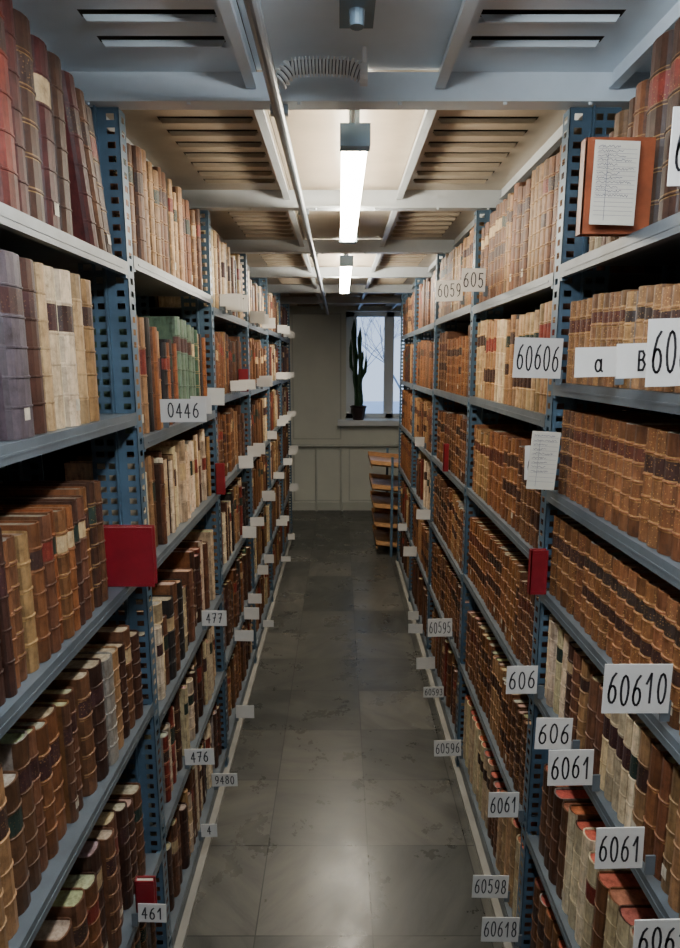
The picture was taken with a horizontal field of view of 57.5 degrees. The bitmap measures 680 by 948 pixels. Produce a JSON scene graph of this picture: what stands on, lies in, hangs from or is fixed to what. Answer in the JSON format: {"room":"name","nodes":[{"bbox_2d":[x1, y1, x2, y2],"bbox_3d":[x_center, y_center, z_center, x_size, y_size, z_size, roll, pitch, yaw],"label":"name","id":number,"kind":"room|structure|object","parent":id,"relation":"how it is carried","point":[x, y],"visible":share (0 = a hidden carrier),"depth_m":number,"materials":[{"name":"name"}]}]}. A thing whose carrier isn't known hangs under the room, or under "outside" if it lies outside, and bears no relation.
{"room":"library","nodes":[
{"label":"library","id":0,"kind":"room"},
{"bbox_2d":[269,295,416,501],"bbox_3d":[0.002,-0.823,6.747,1.615,2.420,0.308,0,10,0],"label":"wall","id":1,"kind":"structure","parent":0,"point":[318,347],"depth_m":6.65,"materials":[{"name":"paint"}]},
{"bbox_2d":[289,502,372,509],"bbox_3d":[0.002,0.354,6.799,1.615,0.085,0.024,0,10,0],"label":"baseboard","id":2,"kind":"structure","parent":1,"relation":"attached to","point":[295,505],"depth_m":6.79,"materials":[{"name":"paint"}]},
{"bbox_2d":[288,444,400,510],"bbox_3d":[0.064,0.040,6.715,1.380,0.737,0.060,0,10,0],"label":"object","id":3,"kind":"structure","parent":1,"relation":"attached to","point":[298,445],"depth_m":6.63,"materials":[{"name":"paint"}]},
{"bbox_2d":[338,419,401,425],"bbox_3d":[0.387,-0.555,6.625,0.825,0.057,0.245,0,10,0],"label":"window sill","id":4,"kind":"structure","parent":1,"relation":"attached to","point":[341,422],"depth_m":6.50,"materials":[{"name":"white paint"}]},
{"bbox_2d":[349,320,366,419],"bbox_3d":[0.191,-1.086,6.480,0.192,1.040,0.184,0,10,0],"label":"potted cactus","id":5,"kind":"object","parent":4,"relation":"on","point":[358,409],"visible":1,"depth_m":6.47,"materials":[{"name":"plant"}]},
{"bbox_2d":[346,312,412,417],"bbox_3d":[0.419,-1.162,6.659,0.710,1.120,0.062,0,10,0],"label":"window","id":6,"kind":"structure","parent":1,"relation":"in","point":[350,316],"depth_m":6.63,"materials":[{"name":"white paint"}]},
{"bbox_2d":[157,510,529,947],"bbox_3d":[0.005,1.142,2.818,1.715,0.050,8.140,0,10,0],"label":"floor","id":7,"kind":"structure","parent":0,"point":[342,825],"depth_m":2.35,"materials":[{"name":"tile"}]},
{"bbox_2d":[0,105,171,947],"bbox_3d":[-0.600,0.369,1.037,0.332,2.105,0.890,0,10,0],"label":"bookshelf","id":8,"kind":"object","parent":7,"relation":"on","point":[22,234],"visible":0.45,"depth_m":1.30,"materials":[{"name":"metal"}]},
{"bbox_2d":[0,0,156,947],"bbox_3d":[-0.567,0.320,1.008,0.232,2.010,0.799,0,10,0],"label":"books","id":9,"kind":"object","parent":8,"relation":"in","point":[53,571],"visible":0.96,"depth_m":1.02,"materials":[{"name":"leather"}]},
{"bbox_2d":[103,525,157,586],"bbox_3d":[-0.448,0.170,1.285,0.127,0.126,0.023,0,10,0],"label":"book","id":10,"kind":"object","parent":8,"relation":"in","point":[130,550],"visible":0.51,"depth_m":1.27,"materials":[{"name":"leather"}]},
{"bbox_2d":[134,876,156,912],"bbox_3d":[-0.422,0.924,1.350,0.042,0.098,0.017,0,10,0],"label":"book","id":11,"kind":"object","parent":8,"relation":"attached to","point":[145,886],"visible":0.56,"depth_m":1.34,"materials":[{"name":"leather"}]},
{"bbox_2d":[131,903,166,926],"bbox_3d":[-0.409,0.944,1.327,0.075,0.059,0.005,2,10,0],"label":"label card","id":12,"kind":"object","parent":8,"relation":"attached to","point":[147,912],"visible":1,"depth_m":1.32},
{"bbox_2d":[6,210,231,947],"bbox_3d":[-0.601,0.215,1.888,0.332,2.105,0.880,0,10,0],"label":"bookshelf","id":13,"kind":"object","parent":7,"relation":"on","point":[149,280],"visible":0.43,"depth_m":1.94,"materials":[{"name":"metal"}]},
{"bbox_2d":[64,131,221,933],"bbox_3d":[-0.561,0.174,1.864,0.218,1.994,0.796,0,10,0],"label":"books","id":14,"kind":"object","parent":13,"relation":"in","point":[166,234],"visible":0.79,"depth_m":1.74,"materials":[{"name":"paper"}]},
{"bbox_2d":[160,399,206,427],"bbox_3d":[-0.393,-0.152,1.559,0.115,0.072,0.005,-1,10,0],"label":"label card","id":15,"kind":"object","parent":13,"relation":"attached to","point":[171,410],"visible":1,"depth_m":1.55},
{"bbox_2d":[184,748,214,768],"bbox_3d":[-0.403,0.815,1.774,0.087,0.064,0.005,-1,10,0],"label":"label card","id":16,"kind":"object","parent":13,"relation":"attached to","point":[192,756],"visible":1,"depth_m":1.77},
{"bbox_2d":[190,396,211,413],"bbox_3d":[-0.409,-0.193,1.795,0.075,0.064,0.005,1,10,0],"label":"label card","id":17,"kind":"object","parent":13,"relation":"attached to","point":[208,398],"visible":0.24,"depth_m":1.79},
{"bbox_2d":[198,824,216,840],"bbox_3d":[-0.416,1.128,1.952,0.060,0.059,0.005,-1,10,0],"label":"label card","id":18,"kind":"object","parent":13,"relation":"attached to","point":[207,830],"visible":1,"depth_m":1.95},
{"bbox_2d":[202,610,226,629],"bbox_3d":[-0.407,0.473,2.007,0.080,0.066,0.005,0,10,0],"label":"label card","id":19,"kind":"object","parent":13,"relation":"attached to","point":[209,617],"visible":1,"depth_m":2.00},
{"bbox_2d":[207,388,223,404],"bbox_3d":[-0.411,-0.244,2.010,0.072,0.069,0.005,2,10,0],"label":"label card","id":20,"kind":"object","parent":13,"relation":"attached to","point":[217,394],"visible":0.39,"depth_m":2.01,"materials":[{"name":"paper"}]},
{"bbox_2d":[215,463,225,494],"bbox_3d":[-0.428,0.017,2.218,0.032,0.112,0.017,0,10,0],"label":"book","id":21,"kind":"object","parent":13,"relation":"attached to","point":[219,467],"visible":1,"depth_m":2.21,"materials":[{"name":"leather"}]},
{"bbox_2d":[212,773,237,789],"bbox_3d":[-0.407,1.085,2.189,0.090,0.064,0.005,-1,10,0],"label":"label card","id":22,"kind":"object","parent":13,"relation":"attached to","point":[218,779],"visible":1,"depth_m":2.19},
{"bbox_2d":[122,253,258,765],"bbox_3d":[-0.601,0.062,2.734,0.332,2.105,0.880,0,10,0],"label":"bookshelf","id":23,"kind":"object","parent":7,"relation":"on","point":[235,727],"visible":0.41,"depth_m":2.93,"materials":[{"name":"metal"}]},
{"bbox_2d":[154,229,251,736],"bbox_3d":[-0.569,0.025,2.709,0.234,1.986,0.792,0,10,0],"label":"books","id":24,"kind":"object","parent":23,"relation":"in","point":[226,273],"visible":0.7,"depth_m":2.64,"materials":[{"name":"leather"}]},
{"bbox_2d":[219,294,238,309],"bbox_3d":[-0.410,-0.634,2.290,0.075,0.057,0.005,0,10,0],"label":"label card","id":25,"kind":"object","parent":23,"relation":"attached to","point":[225,299],"visible":1,"depth_m":2.29,"materials":[{"name":"paper"}]},
{"bbox_2d":[222,294,241,313],"bbox_3d":[-0.408,-0.644,2.346,0.078,0.073,0.005,0,10,0],"label":"label card","id":26,"kind":"object","parent":23,"relation":"attached to","point":[239,307],"visible":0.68,"depth_m":2.35,"materials":[{"name":"paper"}]},
{"bbox_2d":[227,295,247,314],"bbox_3d":[-0.412,-0.678,2.490,0.085,0.079,0.005,1,10,0],"label":"label card","id":27,"kind":"object","parent":23,"relation":"attached to","point":[245,297],"visible":0.12,"depth_m":2.49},
{"bbox_2d":[230,380,246,393],"bbox_3d":[-0.417,-0.355,2.547,0.066,0.056,0.005,-1,10,0],"label":"label card","id":28,"kind":"object","parent":23,"relation":"attached to","point":[234,385],"visible":1,"depth_m":2.54,"materials":[{"name":"paper"}]},
{"bbox_2d":[238,369,248,391],"bbox_3d":[-0.423,-0.411,2.720,0.042,0.098,0.017,0,10,0],"label":"book","id":29,"kind":"object","parent":23,"relation":"attached to","point":[242,373],"visible":0.62,"depth_m":2.71,"materials":[{"name":"leather"}]},
{"bbox_2d":[233,630,253,643],"bbox_3d":[-0.405,0.682,2.595,0.086,0.062,0.005,2,10,0],"label":"label card","id":30,"kind":"object","parent":23,"relation":"attached to","point":[240,635],"visible":1,"depth_m":2.59,"materials":[{"name":"paper"}]},
{"bbox_2d":[235,705,253,720],"bbox_3d":[-0.407,1.019,2.644,0.081,0.073,0.005,1,10,0],"label":"label card","id":31,"kind":"object","parent":23,"relation":"attached to","point":[242,711],"visible":1,"depth_m":2.64,"materials":[{"name":"paper"}]},
{"bbox_2d":[237,455,253,471],"bbox_3d":[-0.411,-0.045,2.687,0.072,0.071,0.005,0,10,0],"label":"label card","id":32,"kind":"object","parent":23,"relation":"attached to","point":[244,461],"visible":1,"depth_m":2.68,"materials":[{"name":"paper"}]},
{"bbox_2d":[242,526,255,540],"bbox_3d":[-0.415,0.273,2.839,0.064,0.068,0.005,1,10,0],"label":"label card","id":33,"kind":"object","parent":23,"relation":"attached to","point":[247,531],"visible":1,"depth_m":2.84,"materials":[{"name":"paper"}]},
{"bbox_2d":[242,607,258,621],"bbox_3d":[-0.408,0.641,2.825,0.079,0.071,0.005,1,10,0],"label":"label card","id":34,"kind":"object","parent":23,"relation":"attached to","point":[249,612],"visible":1,"depth_m":2.82,"materials":[{"name":"paper"}]},
{"bbox_2d":[247,446,260,456],"bbox_3d":[-0.416,-0.104,3.009,0.065,0.066,0.005,-1,10,0],"label":"label card","id":35,"kind":"object","parent":23,"relation":"attached to","point":[255,451],"visible":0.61,"depth_m":3.01,"materials":[{"name":"paper"}]},
{"bbox_2d":[248,594,261,605],"bbox_3d":[-0.413,0.609,3.002,0.069,0.063,0.005,0,10,0],"label":"label card","id":36,"kind":"object","parent":23,"relation":"attached to","point":[252,598],"visible":1,"depth_m":3.00,"materials":[{"name":"paper"}]},
{"bbox_2d":[248,517,263,525],"bbox_3d":[-0.409,0.239,3.027,0.077,0.058,0.005,-2,10,0],"label":"label card","id":37,"kind":"object","parent":23,"relation":"attached to","point":[254,521],"visible":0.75,"depth_m":3.02,"materials":[{"name":"paper"}]},
{"bbox_2d":[204,278,274,661],"bbox_3d":[-0.602,-0.090,3.580,0.332,2.105,0.880,0,10,0],"label":"bookshelf","id":38,"kind":"object","parent":7,"relation":"on","point":[261,634],"visible":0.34,"depth_m":3.83,"materials":[{"name":"metal"}]},
{"bbox_2d":[224,268,269,639],"bbox_3d":[-0.559,-0.110,3.561,0.207,1.949,0.797,0,10,0],"label":"books","id":39,"kind":"object","parent":38,"relation":"in","point":[257,355],"visible":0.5,"depth_m":3.54,"materials":[{"name":"leather"}]},
{"bbox_2d":[250,311,264,325],"bbox_3d":[-0.419,-0.789,3.148,0.077,0.072,0.005,0,10,0],"label":"label card","id":40,"kind":"object","parent":38,"relation":"attached to","point":[255,316],"visible":1,"depth_m":3.15,"materials":[{"name":"paper"}]},
{"bbox_2d":[256,378,269,388],"bbox_3d":[-0.411,-0.481,3.298,0.074,0.054,0.005,0,10,0],"label":"label card","id":41,"kind":"object","parent":38,"relation":"attached to","point":[260,381],"visible":0.93,"depth_m":3.29,"materials":[{"name":"paper"}]},
{"bbox_2d":[258,565,267,576],"bbox_3d":[-0.420,0.530,3.384,0.058,0.066,0.005,0,10,0],"label":"label card","id":42,"kind":"object","parent":38,"relation":"attached to","point":[262,569],"visible":1,"depth_m":3.38,"materials":[{"name":"paper"}]},
{"bbox_2d":[262,554,273,564],"bbox_3d":[-0.414,0.495,3.576,0.067,0.065,0.005,0,10,0],"label":"label card","id":43,"kind":"object","parent":38,"relation":"attached to","point":[268,558],"visible":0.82,"depth_m":3.57,"materials":[{"name":"paper"}]},
{"bbox_2d":[262,493,274,502],"bbox_3d":[-0.411,0.138,3.583,0.075,0.063,0.005,1,10,0],"label":"label card","id":44,"kind":"object","parent":38,"relation":"attached to","point":[266,496],"visible":1,"depth_m":3.58,"materials":[{"name":"paper"}]},
{"bbox_2d":[234,293,285,601],"bbox_3d":[-0.603,-0.243,4.427,0.332,2.105,0.880,0,10,0],"label":"bookshelf","id":45,"kind":"object","parent":7,"relation":"on","point":[279,570],"visible":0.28,"depth_m":4.69,"materials":[{"name":"metal"}]},
{"bbox_2d":[244,289,281,586],"bbox_3d":[-0.562,-0.270,4.408,0.215,1.962,0.801,0,10,0],"label":"books","id":46,"kind":"object","parent":45,"relation":"in","point":[272,307],"visible":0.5,"depth_m":4.41,"materials":[{"name":"leather"}]},
{"bbox_2d":[243,304,293,555],"bbox_3d":[-0.604,-0.396,5.273,0.332,2.105,0.880,0,10,0],"label":"bookshelf","id":47,"kind":"object","parent":7,"relation":"on","point":[286,342],"visible":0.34,"depth_m":5.55,"materials":[{"name":"metal"}]},
{"bbox_2d":[268,303,289,548],"bbox_3d":[-0.563,-0.419,5.254,0.212,1.956,0.799,0,10,0],"label":"books","id":48,"kind":"object","parent":47,"relation":"in","point":[284,350],"visible":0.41,"depth_m":5.24,"materials":[{"name":"leather"}]},
{"bbox_2d":[368,448,401,556],"bbox_3d":[0.408,0.230,5.367,0.315,0.840,0.560,0,10,0],"label":"rack","id":49,"kind":"object","parent":7,"relation":"on","point":[385,504],"visible":0.66,"depth_m":5.37,"materials":[{"name":"brown wood"}]},
{"bbox_2d":[395,293,460,602],"bbox_3d":[0.615,-0.243,4.428,0.332,2.105,0.880,0,10,0],"label":"bookshelf","id":50,"kind":"object","parent":7,"relation":"on","point":[404,579],"visible":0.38,"depth_m":4.69,"materials":[{"name":"metal"}]},
{"bbox_2d":[400,290,431,582],"bbox_3d":[0.573,-0.260,4.409,0.209,1.943,0.798,0,10,0],"label":"books","id":51,"kind":"object","parent":50,"relation":"in","point":[408,308],"visible":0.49,"depth_m":4.41,"materials":[{"name":"leather"}]},
{"bbox_2d":[407,278,494,656],"bbox_3d":[0.616,-0.091,3.582,0.332,2.105,0.880,0,10,0],"label":"bookshelf","id":52,"kind":"object","parent":7,"relation":"on","point":[421,640],"visible":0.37,"depth_m":3.84,"materials":[{"name":"metal"}]},
{"bbox_2d":[403,546,417,558],"bbox_3d":[0.420,0.468,3.694,0.087,0.074,0.005,1,10,0],"label":"label card","id":53,"kind":"object","parent":52,"relation":"attached to","point":[407,551],"visible":1,"depth_m":3.69,"materials":[{"name":"paper"}]},
{"bbox_2d":[408,611,419,621],"bbox_3d":[0.431,0.829,3.607,0.067,0.064,0.005,-1,10,0],"label":"label card","id":54,"kind":"object","parent":52,"relation":"attached to","point":[412,615],"visible":1,"depth_m":3.60,"materials":[{"name":"paper"}]},
{"bbox_2d":[408,624,423,635],"bbox_3d":[0.421,0.861,3.430,0.087,0.069,0.005,1,10,0],"label":"label card","id":55,"kind":"object","parent":52,"relation":"attached to","point":[412,628],"visible":1,"depth_m":3.43,"materials":[{"name":"paper"}]},
{"bbox_2d":[412,268,471,643],"bbox_3d":[0.575,-0.114,3.560,0.211,1.957,0.794,0,10,0],"label":"books","id":56,"kind":"object","parent":52,"relation":"in","point":[423,418],"visible":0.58,"depth_m":3.48,"materials":[{"name":"leather"}]},
{"bbox_2d":[425,253,535,765],"bbox_3d":[0.617,0.062,2.735,0.332,2.105,0.880,0,10,0],"label":"bookshelf","id":57,"kind":"object","parent":7,"relation":"on","point":[445,718],"visible":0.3,"depth_m":2.93,"materials":[{"name":"metal"}]},
{"bbox_2d":[416,509,432,521],"bbox_3d":[0.423,0.210,3.109,0.082,0.064,0.005,2,10,0],"label":"label card","id":58,"kind":"object","parent":57,"relation":"attached to","point":[420,514],"visible":1,"depth_m":3.11,"materials":[{"name":"paper"}]},
{"bbox_2d":[416,657,434,670],"bbox_3d":[0.419,0.929,3.025,0.092,0.074,0.005,-2,10,0],"label":"label card","id":59,"kind":"object","parent":57,"relation":"attached to","point":[424,662],"visible":1,"depth_m":3.02,"materials":[{"name":"paper"}]},
{"bbox_2d":[423,687,443,699],"bbox_3d":[0.419,0.980,2.770,0.092,0.064,0.005,0,10,0],"label":"label card","id":60,"kind":"object","parent":57,"relation":"attached to","point":[428,691],"visible":1,"depth_m":2.77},
{"bbox_2d":[428,618,452,638],"bbox_3d":[0.413,0.637,2.545,0.105,0.092,0.005,-1,10,0],"label":"label card","id":61,"kind":"object","parent":57,"relation":"attached to","point":[436,627],"visible":1,"depth_m":2.54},
{"bbox_2d":[443,444,448,471],"bbox_3d":[0.449,-0.070,2.630,0.022,0.118,0.017,0,10,0],"label":"book","id":62,"kind":"object","parent":57,"relation":"attached to","point":[445,446],"visible":1,"depth_m":2.62,"materials":[{"name":"leather"}]},
{"bbox_2d":[436,280,463,304],"bbox_3d":[0.412,-0.679,2.317,0.110,0.089,0.005,0,10,-2],"label":"label card","id":63,"kind":"object","parent":57,"relation":"attached to","point":[446,290],"visible":0.99,"depth_m":2.31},
{"bbox_2d":[431,222,516,736],"bbox_3d":[0.574,0.029,2.714,0.212,1.975,0.799,0,10,0],"label":"books","id":64,"kind":"object","parent":57,"relation":"in","point":[454,346],"visible":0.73,"depth_m":2.64,"materials":[{"name":"leather"}]},
{"bbox_2d":[452,209,679,947],"bbox_3d":[0.617,0.215,1.889,0.332,2.105,0.880,0,10,0],"label":"bookshelf","id":65,"kind":"object","parent":7,"relation":"on","point":[539,291],"visible":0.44,"depth_m":2.01,"materials":[{"name":"metal"}]},
{"bbox_2d":[434,740,462,758],"bbox_3d":[0.410,1.042,2.344,0.110,0.080,0.005,-2,10,0],"label":"label card","id":66,"kind":"object","parent":65,"relation":"attached to","point":[441,747],"visible":1,"depth_m":2.34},
{"bbox_2d":[461,268,487,295],"bbox_3d":[0.423,-0.601,1.946,0.084,0.084,0.005,1,10,0],"label":"label card","id":67,"kind":"object","parent":65,"relation":"attached to","point":[473,279],"visible":1,"depth_m":1.94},
{"bbox_2d":[472,875,509,901],"bbox_3d":[0.414,1.134,1.696,0.104,0.084,0.005,1,10,0],"label":"label card","id":68,"kind":"object","parent":65,"relation":"attached to","point":[483,886],"visible":1,"depth_m":1.69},
{"bbox_2d":[462,142,644,933],"bbox_3d":[0.571,0.185,1.864,0.204,1.970,0.789,0,10,0],"label":"books","id":69,"kind":"object","parent":65,"relation":"in","point":[518,242],"visible":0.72,"depth_m":1.76,"materials":[{"name":"leather"}]},
{"bbox_2d":[514,105,679,947],"bbox_3d":[0.618,0.369,1.038,0.332,2.105,0.890,0,10,0],"label":"bookshelf","id":70,"kind":"object","parent":7,"relation":"on","point":[658,243],"visible":0.41,"depth_m":1.26,"materials":[{"name":"metal"}]},
{"bbox_2d":[481,917,521,945],"bbox_3d":[0.413,1.169,1.585,0.104,0.086,0.005,1,10,0],"label":"label card","id":71,"kind":"object","parent":70,"relation":"attached to","point":[494,929],"visible":1,"depth_m":1.58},
{"bbox_2d":[488,792,524,821],"bbox_3d":[0.419,0.838,1.560,0.093,0.084,0.005,0,10,0],"label":"label card","id":72,"kind":"object","parent":70,"relation":"attached to","point":[500,804],"visible":1,"depth_m":1.56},
{"bbox_2d":[506,666,543,698],"bbox_3d":[0.422,0.475,1.414,0.087,0.082,0.005,0,10,0],"label":"label card","id":73,"kind":"object","parent":70,"relation":"attached to","point":[519,679],"visible":1,"depth_m":1.41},
{"bbox_2d":[524,446,530,479],"bbox_3d":[0.434,-0.018,1.350,0.065,0.089,0.005,-2,10,0],"label":"label card","id":74,"kind":"object","parent":70,"relation":"attached to","point":[527,448],"visible":0.1,"depth_m":1.35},
{"bbox_2d":[512,337,563,384],"bbox_3d":[0.413,-0.234,1.291,0.105,0.096,0.005,1,10,0],"label":"label card","id":75,"kind":"object","parent":70,"relation":"attached to","point":[533,357],"visible":1,"depth_m":1.29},
{"bbox_2d":[527,548,548,594],"bbox_3d":[0.442,0.218,1.386,0.038,0.102,0.019,0,10,0],"label":"book","id":76,"kind":"object","parent":70,"relation":"attached to","point":[538,557],"visible":1,"depth_m":1.38,"materials":[{"name":"leather"}]},
{"bbox_2d":[526,431,560,489],"bbox_3d":[0.410,-0.027,1.251,0.064,0.121,0.002,0,10,0],"label":"sheet","id":77,"kind":"object","parent":70,"relation":"attached to","point":[544,450],"visible":1,"depth_m":1.25,"materials":[{"name":"paper"}]},
{"bbox_2d":[534,718,579,749],"bbox_3d":[0.422,0.509,1.201,0.088,0.080,0.005,1,10,0],"label":"label card","id":78,"kind":"object","parent":70,"relation":"attached to","point":[551,733],"visible":0.98,"depth_m":1.20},
{"bbox_2d":[547,749,600,790],"bbox_3d":[0.419,0.530,1.109,0.095,0.084,0.005,-1,10,0],"label":"label card","id":79,"kind":"object","parent":70,"relation":"attached to","point":[575,766],"visible":1,"depth_m":1.11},
{"bbox_2d":[574,347,623,384],"bbox_3d":[0.425,-0.177,1.016,0.082,0.062,0.005,-1,10,0],"label":"label card","id":80,"kind":"object","parent":70,"relation":"attached to","point":[589,361],"visible":0.88,"depth_m":1.01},
{"bbox_2d":[530,18,679,947],"bbox_3d":[0.598,0.321,1.015,0.256,2.005,0.810,0,10,0],"label":"books","id":81,"kind":"object","parent":70,"relation":"in","point":[622,466],"visible":0.78,"depth_m":1.08,"materials":[{"name":"leather"}]},
{"bbox_2d":[575,137,655,236],"bbox_3d":[0.439,-0.457,0.990,0.109,0.144,0.023,0,10,0],"label":"book","id":82,"kind":"object","parent":70,"relation":"on","point":[647,147],"visible":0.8,"depth_m":0.98,"materials":[{"name":"leather"}]},
{"bbox_2d":[589,140,640,225],"bbox_3d":[0.428,-0.453,0.966,0.074,0.127,0.008,0,10,0],"label":"sheet","id":83,"kind":"object","parent":82,"relation":"attached to","point":[616,162],"visible":1,"depth_m":0.97,"materials":[{"name":"paper"}]},
{"bbox_2d":[594,827,655,874],"bbox_3d":[0.421,0.557,0.915,0.090,0.082,0.005,-2,10,0],"label":"label card","id":84,"kind":"object","parent":70,"relation":"attached to","point":[615,847],"visible":1,"depth_m":0.91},
{"bbox_2d":[601,664,672,721],"bbox_3d":[0.417,0.307,0.870,0.098,0.088,0.005,0,10,0],"label":"label card","id":85,"kind":"object","parent":70,"relation":"attached to","point":[627,688],"visible":1,"depth_m":0.87,"materials":[{"name":"paper"}]},
{"bbox_2d":[615,343,669,386],"bbox_3d":[0.427,-0.154,0.873,0.080,0.062,0.005,0,10,-1],"label":"label card","id":86,"kind":"object","parent":70,"relation":"attached to","point":[630,358],"visible":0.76,"depth_m":0.87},
{"bbox_2d":[633,918,679,947],"bbox_3d":[0.418,0.591,0.782,0.099,0.074,0.005,0,10,0],"label":"label card","id":87,"kind":"object","parent":70,"relation":"attached to","point":[648,933],"visible":1,"depth_m":0.78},
{"bbox_2d":[645,318,679,386],"bbox_3d":[0.423,-0.144,0.764,0.095,0.096,0.005,0,10,0],"label":"label card","id":88,"kind":"object","parent":70,"relation":"attached to","point":[663,340],"visible":1,"depth_m":0.76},
{"bbox_2d":[667,107,679,185],"bbox_3d":[0.423,-0.367,0.711,0.092,0.098,0.005,0,10,0],"label":"label card","id":89,"kind":"object","parent":70,"relation":"attached to","point":[673,179],"visible":1,"depth_m":0.71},
{"bbox_2d":[12,0,678,305],"bbox_3d":[0.005,-1.151,2.404,1.715,0.290,8.240,0,10,0],"label":"ceiling","id":90,"kind":"structure","parent":0,"point":[194,149],"depth_m":1.42,"materials":[{"name":"paint"}]},
{"bbox_2d":[216,0,255,87],"bbox_3d":[-0.176,-0.707,0.812,0.020,0.033,0.846,0,10,0],"label":"trim","id":91,"kind":"structure","parent":90,"relation":"attached to","point":[226,8],"depth_m":1.05,"materials":[{"name":"paint"}]},
{"bbox_2d":[254,110,289,199],"bbox_3d":[-0.177,-0.861,1.663,0.020,0.033,0.836,0,10,0],"label":"trim","id":92,"kind":"structure","parent":90,"relation":"attached to","point":[261,117],"depth_m":1.59,"materials":[{"name":"paint"}]},
{"bbox_2d":[243,0,328,314],"bbox_3d":[-0.123,-0.943,2.441,0.036,0.027,8.120,0,10,0],"label":"conduit pipe","id":93,"kind":"object","parent":90,"relation":"attached to","point":[280,111],"visible":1,"depth_m":1.21,"materials":[{"name":"metal"}]},
{"bbox_2d":[288,211,303,246],"bbox_3d":[-0.177,-1.014,2.510,0.020,0.033,0.836,0,10,0],"label":"trim","id":94,"kind":"structure","parent":90,"relation":"attached to","point":[291,213],"depth_m":2.52,"materials":[{"name":"paint"}]},
{"bbox_2d":[276,46,367,88],"bbox_3d":[-0.037,-0.750,1.147,0.176,0.067,0.037,0,10,0],"label":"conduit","id":95,"kind":"object","parent":90,"relation":"attached to","point":[306,66],"visible":0.98,"depth_m":1.14,"materials":[{"name":"plastic"}]},
{"bbox_2d":[257,285,419,292],"bbox_3d":[0.003,-1.380,4.628,1.615,0.065,0.044,0,10,0],"label":"ceiling beam","id":96,"kind":"structure","parent":90,"relation":"attached to","point":[271,288],"depth_m":4.62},
{"bbox_2d":[243,267,435,277],"bbox_3d":[0.004,-1.227,3.782,1.615,0.065,0.044,0,10,0],"label":"ceiling beam","id":97,"kind":"structure","parent":90,"relation":"attached to","point":[256,272],"depth_m":3.78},
{"bbox_2d":[277,297,404,303],"bbox_3d":[0.003,-1.533,5.475,1.615,0.065,0.044,0,10,0],"label":"ceiling beam","id":98,"kind":"structure","parent":90,"relation":"attached to","point":[284,300],"depth_m":5.47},
{"bbox_2d":[223,240,462,253],"bbox_3d":[0.005,-1.075,2.936,1.615,0.065,0.044,0,10,0],"label":"ceiling beam","id":99,"kind":"structure","parent":90,"relation":"attached to","point":[236,246],"depth_m":2.93,"materials":[{"name":"paint"}]},
{"bbox_2d":[340,254,352,293],"bbox_3d":[0.031,-1.173,3.597,0.066,0.114,1.304,0,10,0],"label":"ceiling lamp","id":100,"kind":"object","parent":90,"relation":"attached to","point":[346,260],"visible":0.79,"depth_m":3.24,"materials":[{"name":"white"}]},
{"bbox_2d":[181,190,513,210],"bbox_3d":[0.006,-0.922,2.089,1.615,0.065,0.044,0,10,0],"label":"ceiling beam","id":101,"kind":"structure","parent":90,"relation":"attached to","point":[210,200],"depth_m":2.08,"materials":[{"name":"paint"}]},
{"bbox_2d":[340,110,370,243],"bbox_3d":[0.032,-0.860,1.865,0.066,0.114,1.144,0,10,0],"label":"ceiling lamp","id":102,"kind":"object","parent":90,"relation":"attached to","point":[355,136],"visible":0.84,"depth_m":1.51,"materials":[{"name":"white"}]},
{"bbox_2d":[339,0,375,30],"bbox_3d":[0.027,-0.726,0.961,0.055,0.056,0.110,0,10,0],"label":"ceiling light","id":103,"kind":"object","parent":90,"relation":"attached to","point":[356,15],"depth_m":0.96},
{"bbox_2d":[69,72,650,109],"bbox_3d":[0.006,-0.769,1.243,1.615,0.065,0.044,0,10,0],"label":"ceiling beam","id":104,"kind":"structure","parent":90,"relation":"attached to","point":[123,90],"depth_m":1.24,"materials":[{"name":"paint"}]},
{"bbox_2d":[380,211,397,246],"bbox_3d":[0.198,-1.014,2.510,0.020,0.033,0.836,0,10,0],"label":"trim","id":105,"kind":"structure","parent":90,"relation":"attached to","point":[392,215],"depth_m":2.52,"materials":[{"name":"paint"}]},
{"bbox_2d":[396,110,436,199],"bbox_3d":[0.198,-0.861,1.664,0.020,0.033,0.836,0,10,0],"label":"trim","id":106,"kind":"structure","parent":90,"relation":"attached to","point":[426,122],"depth_m":1.60,"materials":[{"name":"paint"}]},
{"bbox_2d":[435,0,478,87],"bbox_3d":[0.199,-0.707,0.812,0.020,0.033,0.846,0,10,0],"label":"trim","id":107,"kind":"structure","parent":90,"relation":"attached to","point":[468,7],"depth_m":1.05,"materials":[{"name":"paint"}]},
{"bbox_2d":[453,214,484,246],"bbox_3d":[0.543,-1.014,2.510,0.020,0.033,0.836,0,10,0],"label":"trim","id":108,"kind":"structure","parent":90,"relation":"attached to","point":[465,233],"depth_m":2.69,"materials":[{"name":"paint"}]},
{"bbox_2d":[499,113,582,199],"bbox_3d":[0.543,-0.861,1.664,0.020,0.033,0.836,0,10,0],"label":"trim","id":109,"kind":"structure","parent":90,"relation":"attached to","point":[555,140],"depth_m":1.70,"materials":[{"name":"paint"}]},
{"bbox_2d":[609,0,679,87],"bbox_3d":[0.544,-0.707,0.813,0.020,0.033,0.846,0,10,0],"label":"trim","id":110,"kind":"structure","parent":90,"relation":"attached to","point":[642,52],"depth_m":1.11,"materials":[{"name":"paint"}]},
{"bbox_2d":[350,406,366,419],"bbox_3d":[0.194,-0.646,6.560,0.184,0.145,0.184,0,10,0],"label":"pot","id":111,"kind":"object","parent":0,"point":[358,412],"depth_m":6.50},
{"label":"outside","id":112,"kind":"structure","parent":0,"visible":0},
{"bbox_2d":[363,401,401,412],"bbox_3d":[-0.023,-1.839,26.211,40.000,0.100,37.760,0,10,0],"label":"snowy ground","id":113,"kind":"structure","parent":112,"point":[372,406],"depth_m":39.64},
{"bbox_2d":[357,317,402,392],"bbox_3d":[1.521,-4.212,21.569,5.974,6.234,8.969,-9,14,-42],"label":"bare tree","id":114,"kind":"object","parent":113,"relation":"on","point":[370,320],"visible":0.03,"depth_m":19.22,"materials":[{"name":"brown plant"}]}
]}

